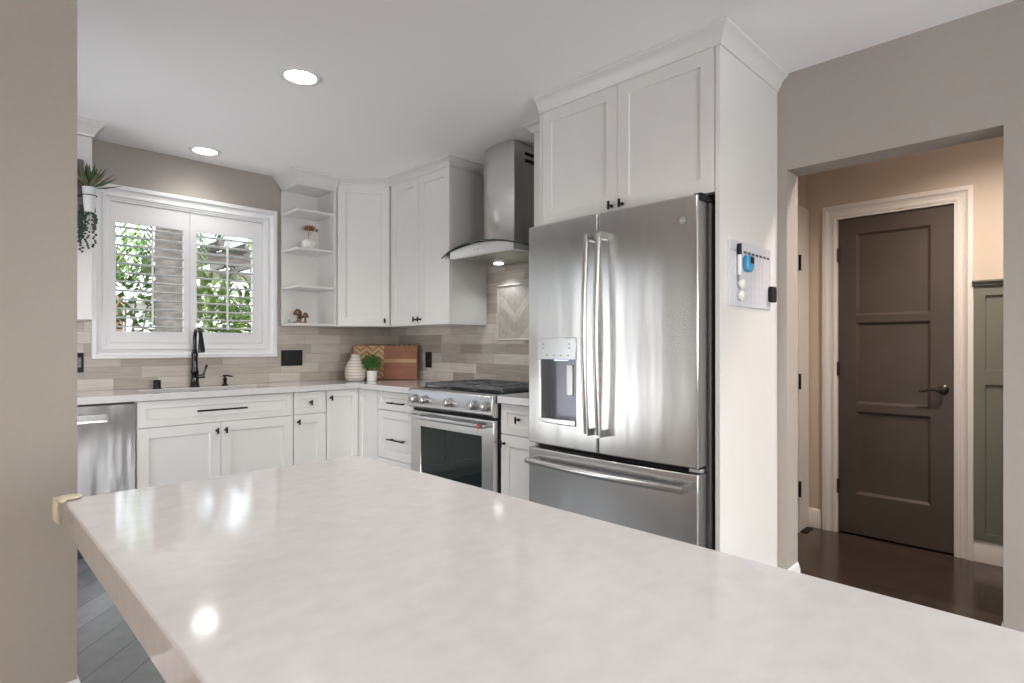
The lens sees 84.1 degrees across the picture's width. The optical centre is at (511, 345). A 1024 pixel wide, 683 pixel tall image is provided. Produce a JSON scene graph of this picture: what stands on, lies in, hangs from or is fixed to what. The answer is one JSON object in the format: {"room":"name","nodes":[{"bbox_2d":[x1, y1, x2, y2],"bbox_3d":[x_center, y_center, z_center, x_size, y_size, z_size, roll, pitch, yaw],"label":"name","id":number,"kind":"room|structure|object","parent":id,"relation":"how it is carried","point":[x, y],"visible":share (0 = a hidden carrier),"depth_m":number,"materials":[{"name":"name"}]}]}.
{"room":"kitchen","nodes":[
{"label":"kitchen","id":0,"kind":"room"},
{"bbox_2d":[0,0,76,682],"bbox_3d":[-2.703,-0.054,0.655,0.150,2.508,3.507,0,0,45],"label":"wall","id":1,"kind":"structure","parent":0,"point":[38,38],"depth_m":1.77,"materials":[{"name":"beige paint"}]},
{"bbox_2d":[67,675,80,682],"bbox_3d":[-2.698,1.141,0.660,0.178,0.118,3.521,0,0,45],"label":"baseboard","id":2,"kind":"structure","parent":1,"relation":"attached to","point":[77,680],"depth_m":1.84,"materials":[{"name":"white paint"}]},
{"bbox_2d":[77,558,165,682],"bbox_3d":[0.335,1.200,1.340,7.420,0.001,3.370,0,0,45],"label":"floor","id":3,"kind":"structure","parent":0,"point":[120,666],"depth_m":2.28,"materials":[{"name":"grey wood"}]},
{"bbox_2d":[77,402,134,558],"bbox_3d":[-2.589,0.763,3.285,0.509,0.866,0.600,0,0,45],"label":"dishwasher","id":4,"kind":"object","parent":3,"relation":"on","point":[105,431],"visible":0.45,"depth_m":3.21,"materials":[{"name":"grey metal"}]},
{"bbox_2d":[135,392,292,488],"bbox_3d":[-2.033,0.762,3.820,0.540,0.868,0.938,0,0,45],"label":"base cabinet","id":5,"kind":"object","parent":3,"relation":"on","point":[189,439],"visible":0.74,"depth_m":3.61,"materials":[{"name":"white paint"}]},
{"bbox_2d":[292,390,325,464],"bbox_3d":[-1.614,0.762,4.242,0.537,0.868,0.244,0,0,45],"label":"base cabinet","id":6,"kind":"object","parent":3,"relation":"on","point":[309,407],"visible":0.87,"depth_m":4.08,"materials":[{"name":"white paint"}]},
{"bbox_2d":[325,388,378,460],"bbox_3d":[-1.133,0.762,4.555,0.774,0.868,0.873,0,0,45],"label":"base cabinet","id":7,"kind":"object","parent":3,"relation":"on","point":[351,414],"visible":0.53,"depth_m":4.26,"materials":[{"name":"white paint"}]},
{"bbox_2d":[77,379,439,404],"bbox_3d":[-1.847,0.306,3.520,1.246,0.040,3.366,0,0,45],"label":"countertop","id":8,"kind":"structure","parent":7,"relation":"on","point":[399,386],"depth_m":3.86,"materials":[{"name":"white stone"}]},
{"bbox_2d":[152,380,161,388],"bbox_3d":[-2.350,0.257,3.761,0.052,0.058,0.052,0,0,45],"label":"air gap","id":9,"kind":"object","parent":8,"relation":"on","point":[156,383],"visible":1,"depth_m":3.74,"materials":[{"name":"black metal"}]},
{"bbox_2d":[190,327,207,386],"bbox_3d":[-2.127,0.079,3.895,0.199,0.414,0.112,0,0,45],"label":"kitchen faucet","id":10,"kind":"object","parent":8,"relation":"on","point":[195,377],"visible":1,"depth_m":3.91,"materials":[{"name":"black metal"}]},
{"bbox_2d":[222,375,232,385],"bbox_3d":[-2.032,0.247,4.061,0.085,0.078,0.043,0,0,11],"label":"soap dispenser","id":11,"kind":"object","parent":8,"relation":"on","point":[224,376],"visible":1,"depth_m":4.05,"materials":[{"name":"black metal"}]},
{"bbox_2d":[345,354,365,380],"bbox_3d":[-1.268,0.178,4.603,0.168,0.216,0.168,0,0,45],"label":"ceramic vase","id":12,"kind":"object","parent":8,"relation":"on","point":[354,371],"visible":0.94,"depth_m":4.54,"materials":[{"name":"white ceramic"}]},
{"bbox_2d":[361,354,381,380],"bbox_3d":[-1.132,0.171,4.589,0.182,0.229,0.183,0,0,45],"label":"potted plant","id":13,"kind":"object","parent":8,"relation":"on","point":[371,375],"visible":1,"depth_m":4.55,"materials":[{"name":"green plant"}]},
{"bbox_2d":[353,345,417,379],"bbox_3d":[-1.059,0.138,4.751,0.543,0.293,0.057,0,0,0],"label":"cutting board","id":14,"kind":"object","parent":8,"relation":"on","point":[399,362],"visible":0.73,"depth_m":4.74,"materials":[{"name":"brown wood"}]},
{"bbox_2d":[378,391,413,469],"bbox_3d":[-0.618,0.762,4.197,0.456,0.868,0.650,0,0,45],"label":"base cabinet","id":15,"kind":"object","parent":3,"relation":"on","point":[394,424],"visible":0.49,"depth_m":4.01,"materials":[{"name":"white paint"}]},
{"bbox_2d":[408,379,528,492],"bbox_3d":[-0.189,0.721,3.709,0.820,0.950,0.728,0,0,45],"label":"gas range","id":16,"kind":"object","parent":3,"relation":"on","point":[456,433],"visible":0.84,"depth_m":3.45,"materials":[{"name":"grey metal"}]},
{"bbox_2d":[415,387,528,395],"bbox_3d":[-0.149,0.291,3.749,0.820,0.018,0.616,0,0,45],"label":"cooktop","id":17,"kind":"object","parent":16,"relation":"in","point":[453,389],"depth_m":3.46,"materials":[{"name":"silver metal"}]},
{"bbox_2d":[500,404,538,500],"bbox_3d":[0.240,0.762,3.343,0.282,0.868,0.647,0,0,45],"label":"base cabinet","id":18,"kind":"object","parent":3,"relation":"on","point":[515,443],"visible":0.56,"depth_m":3.17,"materials":[{"name":"white paint"}]},
{"bbox_2d":[497,393,528,405],"bbox_3d":[0.246,0.306,3.350,0.284,0.040,0.648,0,0,45],"label":"countertop","id":19,"kind":"structure","parent":18,"relation":"on","point":[516,399],"depth_m":3.15,"materials":[{"name":"white stone"}]},
{"bbox_2d":[52,456,1023,682],"bbox_3d":[0.055,0.736,0.574,1.974,0.919,0.638,0,0,45],"label":"kitchen island","id":20,"kind":"object","parent":3,"relation":"on","point":[352,569],"depth_m":0.64,"materials":[{"name":"white stone"}]},
{"bbox_2d":[524,192,714,549],"bbox_3d":[0.635,0.287,2.830,0.950,1.818,0.798,0,0,45],"label":"refrigerator","id":21,"kind":"object","parent":3,"relation":"on","point":[622,301],"visible":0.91,"depth_m":2.51,"materials":[{"name":"grey metal"}]},
{"bbox_2d":[533,16,787,566],"bbox_3d":[0.719,-0.056,2.858,1.045,2.503,0.673,0,0,45],"label":"enclosure","id":22,"kind":"object","parent":3,"relation":"on","point":[694,111],"visible":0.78,"depth_m":2.54,"materials":[{"name":"white paint"}]},
{"bbox_2d":[728,238,770,309],"bbox_3d":[1.060,-0.307,2.524,0.009,0.279,0.445,0,0,45],"label":"calendar board","id":23,"kind":"object","parent":22,"relation":"attached to","point":[758,281],"visible":0.95,"depth_m":2.52,"materials":[{"name":"grey"}]},
{"bbox_2d":[737,243,741,280],"bbox_3d":[0.965,-0.344,2.408,0.018,0.177,0.018,0,0,45],"label":"marker pen","id":24,"kind":"object","parent":23,"relation":"attached to","point":[739,245],"visible":1,"depth_m":2.40,"materials":[{"name":"white plastic"}]},
{"bbox_2d":[737,279,745,288],"bbox_3d":[0.976,-0.262,2.415,0.026,0.043,0.044,0,0,45],"label":"magnet","id":25,"kind":"object","parent":23,"relation":"attached to","point":[741,284],"visible":1,"depth_m":2.40,"materials":[{"name":"white plastic"}]},
{"bbox_2d":[737,290,745,300],"bbox_3d":[0.976,-0.212,2.415,0.026,0.043,0.044,0,0,45],"label":"magnet","id":26,"kind":"object","parent":23,"relation":"attached to","point":[741,295],"visible":1,"depth_m":2.40,"materials":[{"name":"white plastic"}]},
{"bbox_2d":[743,255,753,271],"bbox_3d":[1.029,-0.356,2.468,0.026,0.072,0.070,0,0,45],"label":"timer","id":27,"kind":"object","parent":23,"relation":"attached to","point":[748,260],"visible":1,"depth_m":2.45,"materials":[{"name":"blue plastic"}]},
{"bbox_2d":[768,286,776,302],"bbox_3d":[1.223,-0.239,2.667,0.020,0.074,0.058,0,0,45],"label":"eraser","id":28,"kind":"object","parent":23,"relation":"attached to","point":[772,291],"visible":1,"depth_m":2.65,"materials":[{"name":"black plastic"}]},
{"bbox_2d":[83,140,336,390],"bbox_3d":[-2.343,-0.054,4.015,0.150,2.508,3.670,0,0,45],"label":"wall","id":29,"kind":"structure","parent":0,"point":[133,167],"depth_m":3.99,"materials":[{"name":"beige paint"}]},
{"bbox_2d":[77,116,106,321],"bbox_3d":[-2.786,-0.729,3.192,0.379,1.157,0.779,0,0,45],"label":"upper cabinet","id":30,"kind":"object","parent":29,"relation":"attached to","point":[88,130],"visible":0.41,"depth_m":3.31,"materials":[{"name":"white paint"}]},
{"bbox_2d":[77,159,120,251],"bbox_3d":[-2.418,-0.802,3.207,0.239,0.545,0.399,0,0,45],"label":"planter","id":31,"kind":"object","parent":30,"relation":"hanging from","point":[86,195],"visible":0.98,"depth_m":3.24,"materials":[{"name":"green plant"}]},
{"bbox_2d":[91,182,276,358],"bbox_3d":[-2.291,-0.475,4.045,0.180,1.124,1.169,0,0,45],"label":"window","id":32,"kind":"structure","parent":29,"relation":"in","point":[101,347],"depth_m":3.88,"materials":[{"name":"white paint"}]},
{"bbox_2d":[110,201,189,342],"bbox_3d":[-2.435,-0.475,3.834,0.069,0.917,0.463,0,0,45],"label":"window shutter","id":33,"kind":"object","parent":32,"relation":"attached to","point":[120,212],"visible":1,"depth_m":3.81,"materials":[{"name":"white paint"}]},
{"bbox_2d":[190,213,261,342],"bbox_3d":[-2.096,-0.475,4.178,0.500,0.917,0.075,0,0,-43],"label":"window shutter","id":34,"kind":"object","parent":32,"relation":"attached to","point":[199,223],"visible":0.95,"depth_m":4.16,"materials":[{"name":"white paint"}]},
{"bbox_2d":[77,262,528,390],"bbox_3d":[-1.446,-0.158,3.119,2.386,0.885,3.370,0,0,45],"label":"backsplash","id":35,"kind":"structure","parent":29,"relation":"attached to","point":[458,352],"depth_m":4.28,"materials":[{"name":"tile"}]},
{"bbox_2d":[77,353,83,372],"bbox_3d":[-2.719,0.107,3.511,0.008,0.122,0.115,0,0,45],"label":"wall outlet","id":36,"kind":"object","parent":35,"relation":"attached to","point":[80,356],"visible":0.36,"depth_m":3.54,"materials":[{"name":"black plastic"}]},
{"bbox_2d":[77,357,80,367],"bbox_3d":[-2.697,0.107,3.530,0.002,0.066,0.034,0,0,45],"label":"receptacle","id":37,"kind":"object","parent":36,"relation":"attached to","point":[78,358],"depth_m":3.53,"materials":[{"name":"white plastic"}]},
{"bbox_2d":[281,350,301,365],"bbox_3d":[-1.740,0.099,4.492,0.008,0.123,0.172,0,0,45],"label":"wall outlet","id":38,"kind":"object","parent":35,"relation":"attached to","point":[288,357],"visible":1,"depth_m":4.49,"materials":[{"name":"black plastic"}]},
{"bbox_2d":[285,354,288,361],"bbox_3d":[-1.768,0.099,4.459,0.002,0.066,0.034,0,0,45],"label":"receptacle","id":39,"kind":"object","parent":38,"relation":"attached to","point":[286,355],"depth_m":4.46,"materials":[{"name":"black plastic"}]},
{"bbox_2d":[295,354,299,361],"bbox_3d":[-1.708,0.099,4.520,0.002,0.066,0.034,0,0,45],"label":"receptacle","id":40,"kind":"object","parent":38,"relation":"attached to","point":[297,356],"depth_m":4.52,"materials":[{"name":"black plastic"}]},
{"bbox_2d":[425,352,431,367],"bbox_3d":[-0.697,0.119,4.732,0.082,0.130,0.008,0,0,45],"label":"wall outlet","id":41,"kind":"object","parent":35,"relation":"attached to","point":[428,355],"visible":1,"depth_m":4.72,"materials":[{"name":"black plastic"}]},
{"bbox_2d":[497,282,528,340],"bbox_3d":[0.087,-0.235,3.946,0.545,0.399,0.014,0,0,45],"label":"backsplash panel","id":42,"kind":"object","parent":35,"relation":"attached to","point":[512,299],"visible":0.55,"depth_m":4.03,"materials":[{"name":"beige tile"}]},
{"bbox_2d":[272,166,340,326],"bbox_3d":[-1.590,-0.729,4.394,0.372,1.157,0.377,0,0,45],"label":"open shelf unit","id":43,"kind":"object","parent":29,"relation":"attached to","point":[308,275],"visible":1,"depth_m":4.48,"materials":[{"name":"white paint"}]},
{"bbox_2d":[293,309,308,322],"bbox_3d":[-1.625,-0.226,4.365,0.108,0.112,0.119,0,0,45],"label":"figurine","id":44,"kind":"object","parent":43,"relation":"on","point":[298,312],"visible":0.95,"depth_m":4.35,"materials":[{"name":"brown metal"}]},
{"bbox_2d":[301,224,317,247],"bbox_3d":[-1.574,-0.839,4.420,0.144,0.199,0.150,0,0,45],"label":"bud vase","id":45,"kind":"object","parent":43,"relation":"on","point":[308,243],"visible":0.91,"depth_m":4.39,"materials":[{"name":"white ceramic"}]},
{"bbox_2d":[331,176,423,328],"bbox_3d":[-1.144,-0.729,4.681,0.599,1.157,0.728,0,0,45],"label":"upper cabinet","id":46,"kind":"object","parent":29,"relation":"attached to","point":[363,203],"visible":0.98,"depth_m":4.48,"materials":[{"name":"white paint"}]},
{"bbox_2d":[77,531,1001,682],"bbox_3d":[-0.195,1.262,0.809,7.720,0.116,7.570,0,0,45],"label":"floor","id":47,"kind":"structure","parent":0,"point":[898,543],"depth_m":3.31,"materials":[{"name":"black wood"}]},
{"bbox_2d":[77,0,1014,177],"bbox_3d":[-0.195,-1.383,0.809,7.720,0.150,7.570,0,0,45],"label":"ceiling","id":48,"kind":"structure","parent":0,"point":[405,85],"depth_m":2.56,"materials":[{"name":"paint"}]},
{"bbox_2d":[188,146,220,155],"bbox_3d":[-2.059,-1.303,3.811,0.196,0.008,0.196,0,0,45],"label":"recessed light","id":49,"kind":"object","parent":48,"relation":"in","point":[201,150],"visible":1,"depth_m":3.80,"materials":[{"name":"white paint"}]},
{"bbox_2d":[279,66,321,85],"bbox_3d":[-1.026,-1.303,2.756,0.196,0.008,0.196,0,0,45],"label":"recessed light","id":50,"kind":"object","parent":48,"relation":"in","point":[301,76],"visible":1,"depth_m":2.75,"materials":[{"name":"white paint"}]},
{"bbox_2d":[425,0,1023,631],"bbox_3d":[1.632,-0.054,2.532,7.570,2.508,0.150,0,0,45],"label":"wall","id":51,"kind":"structure","parent":0,"point":[959,81],"depth_m":2.39,"materials":[{"name":"beige paint"}]},
{"bbox_2d":[385,155,486,327],"bbox_3d":[-0.572,-0.729,4.323,0.808,1.157,0.425,0,0,45],"label":"upper cabinet","id":52,"kind":"object","parent":51,"relation":"attached to","point":[437,205],"visible":0.98,"depth_m":4.16,"materials":[{"name":"white paint"}]},
{"bbox_2d":[441,140,533,265],"bbox_3d":[-0.069,-0.936,3.758,0.799,0.738,0.497,0,0,45],"label":"range hood","id":53,"kind":"object","parent":51,"relation":"attached to","point":[508,165],"visible":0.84,"depth_m":3.66,"materials":[{"name":"silver metal"}]},
{"bbox_2d":[450,241,528,265],"bbox_3d":[-0.042,-0.615,3.757,0.600,0.077,0.457,0,0,45],"label":"hood","id":54,"kind":"object","parent":53,"relation":"attached to","point":[496,253],"depth_m":3.65,"materials":[{"name":"silver metal"}]},
{"bbox_2d":[521,119,539,226],"bbox_3d":[0.319,-0.729,3.423,0.307,1.157,0.439,0,0,45],"label":"upper cabinet","id":55,"kind":"object","parent":51,"relation":"attached to","point":[533,127],"visible":0.12,"depth_m":3.35,"materials":[{"name":"white paint"}]},
{"bbox_2d":[788,562,800,572],"bbox_3d":[1.361,1.141,2.792,0.055,0.118,0.162,0,0,45],"label":"baseboard","id":56,"kind":"structure","parent":51,"relation":"attached to","point":[796,568],"depth_m":2.80,"materials":[{"name":"white paint"}]},
{"bbox_2d":[798,175,805,207],"bbox_3d":[1.557,-0.054,3.455,0.100,2.508,1.050,0,0,45],"label":"wall","id":57,"kind":"structure","parent":0,"point":[801,179],"depth_m":3.74,"materials":[{"name":"beige paint"}]},
{"bbox_2d":[798,205,808,532],"bbox_3d":[1.643,0.150,3.447,0.033,2.100,0.920,0,0,45],"label":"door","id":58,"kind":"structure","parent":57,"relation":"in","point":[803,213],"depth_m":3.69,"materials":[{"name":"white paint"}]},
{"bbox_2d":[798,526,1002,625],"bbox_3d":[2.562,1.200,2.346,2.890,0.001,1.199,0,0,45],"label":"floor","id":59,"kind":"structure","parent":0,"point":[836,567],"depth_m":3.00,"materials":[{"name":"brown wood"}]},
{"bbox_2d":[801,527,812,532],"bbox_3d":[1.912,1.196,3.688,0.037,0.008,0.120,0,0,45],"label":"floor vent","id":60,"kind":"object","parent":59,"relation":"in","point":[807,529],"visible":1,"depth_m":3.68,"materials":[{"name":"black metal"}]},
{"bbox_2d":[806,136,1002,527],"bbox_3d":[3.029,-0.054,2.812,3.090,2.508,0.120,0,0,45],"label":"wall","id":61,"kind":"structure","parent":0,"point":[978,163],"depth_m":3.42,"materials":[{"name":"beige paint"}]},
{"bbox_2d":[809,507,820,528],"bbox_3d":[1.992,1.138,3.753,0.093,0.124,0.014,0,0,45],"label":"baseboard","id":62,"kind":"structure","parent":61,"relation":"attached to","point":[814,514],"depth_m":3.74,"materials":[{"name":"white paint"}]},
{"bbox_2d":[837,204,953,553],"bbox_3d":[2.305,0.192,3.450,0.599,1.996,0.089,0,0,45],"label":"door","id":63,"kind":"structure","parent":61,"relation":"in","point":[895,366],"depth_m":3.44,"materials":[{"name":"brown paint"}]},
{"bbox_2d":[822,184,973,560],"bbox_3d":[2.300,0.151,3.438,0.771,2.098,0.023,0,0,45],"label":"trim","id":64,"kind":"structure","parent":61,"relation":"attached to","point":[962,197],"depth_m":3.23,"materials":[{"name":"white paint"}]},
{"bbox_2d":[972,279,1002,543],"bbox_3d":[3.278,0.357,2.448,2.022,1.435,0.042,0,0,45],"label":"wainscoting","id":65,"kind":"structure","parent":61,"relation":"attached to","point":[988,294],"depth_m":3.12,"materials":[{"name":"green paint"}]},
{"bbox_2d":[974,539,1002,566],"bbox_3d":[3.288,1.138,2.458,2.022,0.124,0.014,0,0,45],"label":"baseboard","id":66,"kind":"structure","parent":61,"relation":"attached to","point":[987,552],"depth_m":3.12,"materials":[{"name":"white paint"}]},
{"label":"outside","id":67,"kind":"structure","parent":0,"visible":0},
{"bbox_3d":[-5.661,1.600,7.068,34.000,0.200,30.000,0,0,45],"label":"ground","id":68,"kind":"structure","parent":67,"visible":0},
{"bbox_2d":[116,296,122,330],"bbox_3d":[-5.718,0.375,8.808,0.340,2.250,5.580,0,0,45],"label":"fence","id":69,"kind":"object","parent":68,"relation":"on","point":[121,322],"visible":0.02,"depth_m":8.44,"materials":[{"name":"beige wood"}]},
{"bbox_2d":[116,229,155,331],"bbox_3d":[-5.198,-0.045,7.628,1.592,3.097,1.554,0,0,45],"label":"tree","id":70,"kind":"object","parent":68,"relation":"on","point":[119,276],"visible":0.15,"depth_m":7.54,"materials":[{"name":"green plant"}]},
{"bbox_2d":[116,223,250,331],"bbox_3d":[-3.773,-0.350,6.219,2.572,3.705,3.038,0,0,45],"label":"house","id":71,"kind":"structure","parent":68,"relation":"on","point":[162,262],"depth_m":6.05,"materials":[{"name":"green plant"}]},
{"bbox_2d":[116,261,250,332],"bbox_3d":[-8.385,-0.100,10.708,3.800,3.200,8.300,0,0,45],"label":"bush","id":72,"kind":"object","parent":68,"relation":"on","point":[129,322],"visible":0.02,"depth_m":10.33,"materials":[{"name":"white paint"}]},
{"bbox_2d":[140,240,250,280],"bbox_3d":[-3.593,0.125,8.218,2.300,2.750,2.650,0,0,45],"label":"pergola","id":73,"kind":"object","parent":68,"relation":"on","point":[217,267],"visible":0.09,"depth_m":7.12,"materials":[{"name":"white wood"}]},
{"bbox_2d":[147,265,250,332],"bbox_3d":[-4.121,0.214,7.637,1.503,2.578,1.482,0,0,45],"label":"shrub","id":74,"kind":"object","parent":68,"relation":"on","point":[210,291],"visible":0.12,"depth_m":7.49,"materials":[{"name":"green plant"}]},
{"bbox_2d":[220,275,250,332],"bbox_3d":[-3.704,0.144,8.593,1.578,2.718,1.639,0,0,45],"label":"shrub","id":75,"kind":"object","parent":68,"relation":"on","point":[247,293],"visible":0.03,"depth_m":8.26,"materials":[{"name":"green plant"}]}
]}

